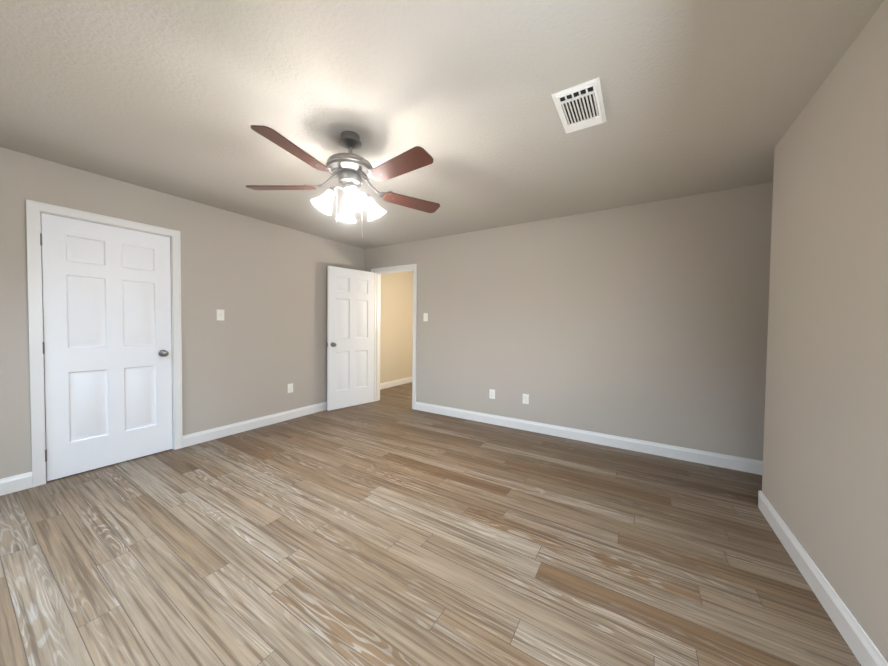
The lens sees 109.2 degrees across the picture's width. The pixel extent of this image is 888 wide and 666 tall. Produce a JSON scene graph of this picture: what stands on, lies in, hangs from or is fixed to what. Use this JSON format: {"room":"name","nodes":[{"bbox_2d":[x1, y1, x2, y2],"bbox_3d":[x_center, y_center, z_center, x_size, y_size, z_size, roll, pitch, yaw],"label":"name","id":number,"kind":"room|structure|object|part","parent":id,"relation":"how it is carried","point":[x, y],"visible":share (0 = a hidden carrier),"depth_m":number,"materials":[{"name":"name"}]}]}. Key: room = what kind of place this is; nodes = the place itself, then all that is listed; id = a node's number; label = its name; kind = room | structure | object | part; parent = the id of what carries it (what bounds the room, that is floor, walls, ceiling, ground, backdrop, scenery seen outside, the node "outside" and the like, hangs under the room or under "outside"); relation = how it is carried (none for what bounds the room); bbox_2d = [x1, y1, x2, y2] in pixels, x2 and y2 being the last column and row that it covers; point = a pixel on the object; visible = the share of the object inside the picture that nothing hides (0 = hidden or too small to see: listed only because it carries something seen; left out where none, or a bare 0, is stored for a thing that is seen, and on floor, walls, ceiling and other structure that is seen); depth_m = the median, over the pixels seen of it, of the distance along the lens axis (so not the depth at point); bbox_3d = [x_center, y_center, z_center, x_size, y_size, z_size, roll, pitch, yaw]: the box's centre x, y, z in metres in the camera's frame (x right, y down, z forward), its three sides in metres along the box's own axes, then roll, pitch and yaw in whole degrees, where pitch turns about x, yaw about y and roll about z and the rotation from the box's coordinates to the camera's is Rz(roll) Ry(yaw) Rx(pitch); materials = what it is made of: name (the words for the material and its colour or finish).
{"room":"empty bedroom","nodes":[
{"label":"empty bedroom","id":0,"kind":"room"},
{"bbox_2d":[0,147,364,478],"bbox_3d":[-2.571,-0.094,3.189,0.120,2.440,4.630,2,2,32],"label":"wall","id":1,"kind":"structure","parent":0,"point":[258,349],"depth_m":3.31,"materials":[{"name":"beige paint"}]},
{"bbox_2d":[0,472,32,495],"bbox_3d":[-3.361,1.095,1.843,0.015,0.115,1.170,2,2,32],"label":"baseboard","id":2,"kind":"structure","parent":1,"relation":"attached to","point":[23,481],"depth_m":2.27,"materials":[{"name":"white wood"}]},
{"bbox_2d":[26,199,182,486],"bbox_3d":[-2.852,0.079,2.725,0.141,2.110,0.901,2,2,32],"label":"trim","id":3,"kind":"structure","parent":1,"relation":"attached to","point":[34,209],"depth_m":2.37,"materials":[{"name":"white wood"}]},
{"bbox_2d":[40,213,172,480],"bbox_3d":[-2.832,0.110,2.709,0.171,2.030,0.771,2,2,32],"label":"closet door","id":4,"kind":"structure","parent":1,"relation":"in","point":[106,305],"depth_m":2.65,"materials":[{"name":"white painted wood"},{"name":"brushed nickel"}]},
{"bbox_2d":[217,309,223,319],"bbox_3d":[-2.378,-0.192,3.361,0.020,0.116,0.072,2,2,32],"label":"light switch","id":5,"kind":"object","parent":1,"relation":"attached to","point":[220,314],"visible":1,"depth_m":3.36,"materials":[{"name":"white plastic"}]},
{"bbox_2d":[183,402,326,447],"bbox_3d":[-1.928,1.051,4.118,0.040,0.115,2.409,2,2,32],"label":"baseboard","id":6,"kind":"structure","parent":1,"relation":"attached to","point":[219,432],"depth_m":3.62,"materials":[{"name":"white wood"}]},
{"bbox_2d":[288,383,292,392],"bbox_3d":[-1.975,0.710,4.059,0.008,0.116,0.072,2,2,32],"label":"electrical outlet","id":7,"kind":"object","parent":1,"relation":"attached to","point":[290,388],"visible":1,"depth_m":4.05,"materials":[{"name":"white plastic"}]},
{"bbox_2d":[380,271,412,382],"bbox_3d":[-0.897,-0.163,6.534,0.120,2.440,2.580,2,2,32],"label":"wall","id":8,"kind":"structure","parent":0,"point":[396,339],"depth_m":6.32,"materials":[{"name":"paint"}]},
{"bbox_2d":[380,377,411,388],"bbox_3d":[-0.846,1.000,6.537,0.015,0.115,2.600,2,2,32],"label":"baseboard","id":9,"kind":"structure","parent":8,"relation":"attached to","point":[384,385],"depth_m":6.32,"materials":[{"name":"white wood"}]},
{"bbox_2d":[0,382,860,665],"bbox_3d":[0.547,1.215,2.943,6.830,0.100,7.870,2,2,32],"label":"floor","id":10,"kind":"structure","parent":0,"point":[391,527],"depth_m":1.67,"materials":[{"name":"brown wood"}]},
{"bbox_2d":[0,0,883,248],"bbox_3d":[0.574,-1.324,2.878,6.830,0.100,7.870,2,2,32],"label":"ceiling","id":11,"kind":"structure","parent":0,"point":[178,98],"depth_m":1.66,"materials":[{"name":"paint"}]},
{"bbox_2d":[246,125,439,238],"bbox_3d":[-0.586,-0.933,2.002,1.262,0.660,1.280,2,2,32],"label":"ceiling fan","id":12,"kind":"object","parent":11,"relation":"hanging from","point":[350,172],"visible":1,"depth_m":1.94,"materials":[{"name":"brown wood"}]},
{"bbox_3d":[-0.606,-0.823,2.038,0.418,0.151,0.418,2,2,32],"label":"lamp shade","id":13,"kind":"part","parent":12,"relation":"part of","materials":[{"name":"white glass"}]},
{"bbox_2d":[551,77,606,133],"bbox_3d":[0.756,-1.235,1.746,0.225,0.015,0.385,2,2,32],"label":"ceiling vent","id":14,"kind":"object","parent":11,"relation":"in","point":[579,106],"visible":1,"depth_m":1.72,"materials":[{"name":"white metal"}]},
{"bbox_2d":[364,182,772,460],"bbox_3d":[1.066,-0.070,3.721,6.430,2.440,0.120,2,2,32],"label":"wall","id":15,"kind":"structure","parent":0,"point":[646,321],"depth_m":3.23,"materials":[{"name":"beige paint"}]},
{"bbox_2d":[327,266,374,410],"bbox_3d":[-1.367,0.074,4.699,0.171,2.030,0.771,2,2,43],"label":"hall door","id":16,"kind":"structure","parent":15,"relation":"in","point":[350,337],"depth_m":4.65,"materials":[{"name":"white painted wood"},{"name":"brushed nickel"}]},
{"bbox_2d":[371,264,416,409],"bbox_3d":[-0.744,0.048,4.850,0.898,2.108,0.158,2,2,32],"label":"door frame","id":17,"kind":"structure","parent":15,"relation":"attached to","point":[378,272],"depth_m":4.96,"materials":[{"name":"white wood"}]},
{"bbox_2d":[423,313,427,320],"bbox_3d":[-0.264,-0.223,4.465,0.072,0.116,0.020,2,2,32],"label":"light switch","id":18,"kind":"object","parent":15,"relation":"attached to","point":[425,318],"visible":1,"depth_m":4.47,"materials":[{"name":"white plastic"}]},
{"bbox_2d":[489,389,494,398],"bbox_3d":[0.603,0.764,3.950,0.072,0.116,0.008,2,2,32],"label":"electrical outlet","id":19,"kind":"object","parent":15,"relation":"attached to","point":[491,393],"visible":1,"depth_m":3.95,"materials":[{"name":"white plastic"}]},
{"bbox_2d":[523,394,528,403],"bbox_3d":[0.963,0.779,3.725,0.072,0.116,0.008,2,2,32],"label":"electrical outlet","id":20,"kind":"object","parent":15,"relation":"attached to","point":[525,398],"visible":1,"depth_m":3.72,"materials":[{"name":"white plastic"}]},
{"bbox_2d":[416,402,762,474],"bbox_3d":[1.617,1.109,3.319,4.776,0.115,0.015,2,2,32],"label":"baseboard","id":21,"kind":"structure","parent":15,"relation":"attached to","point":[687,454],"depth_m":3.24,"materials":[{"name":"white wood"}]},
{"bbox_2d":[762,0,887,661],"bbox_3d":[1.200,0.016,0.432,0.120,2.440,3.940,2,2,32],"label":"wall","id":22,"kind":"structure","parent":0,"point":[825,473],"depth_m":1.38,"materials":[{"name":"beige paint"}]},
{"bbox_2d":[758,490,887,665],"bbox_3d":[1.188,1.176,0.560,0.045,0.115,3.805,2,2,32],"label":"baseboard","id":23,"kind":"structure","parent":22,"relation":"attached to","point":[858,639],"depth_m":1.38,"materials":[{"name":"white wood"}]}
]}

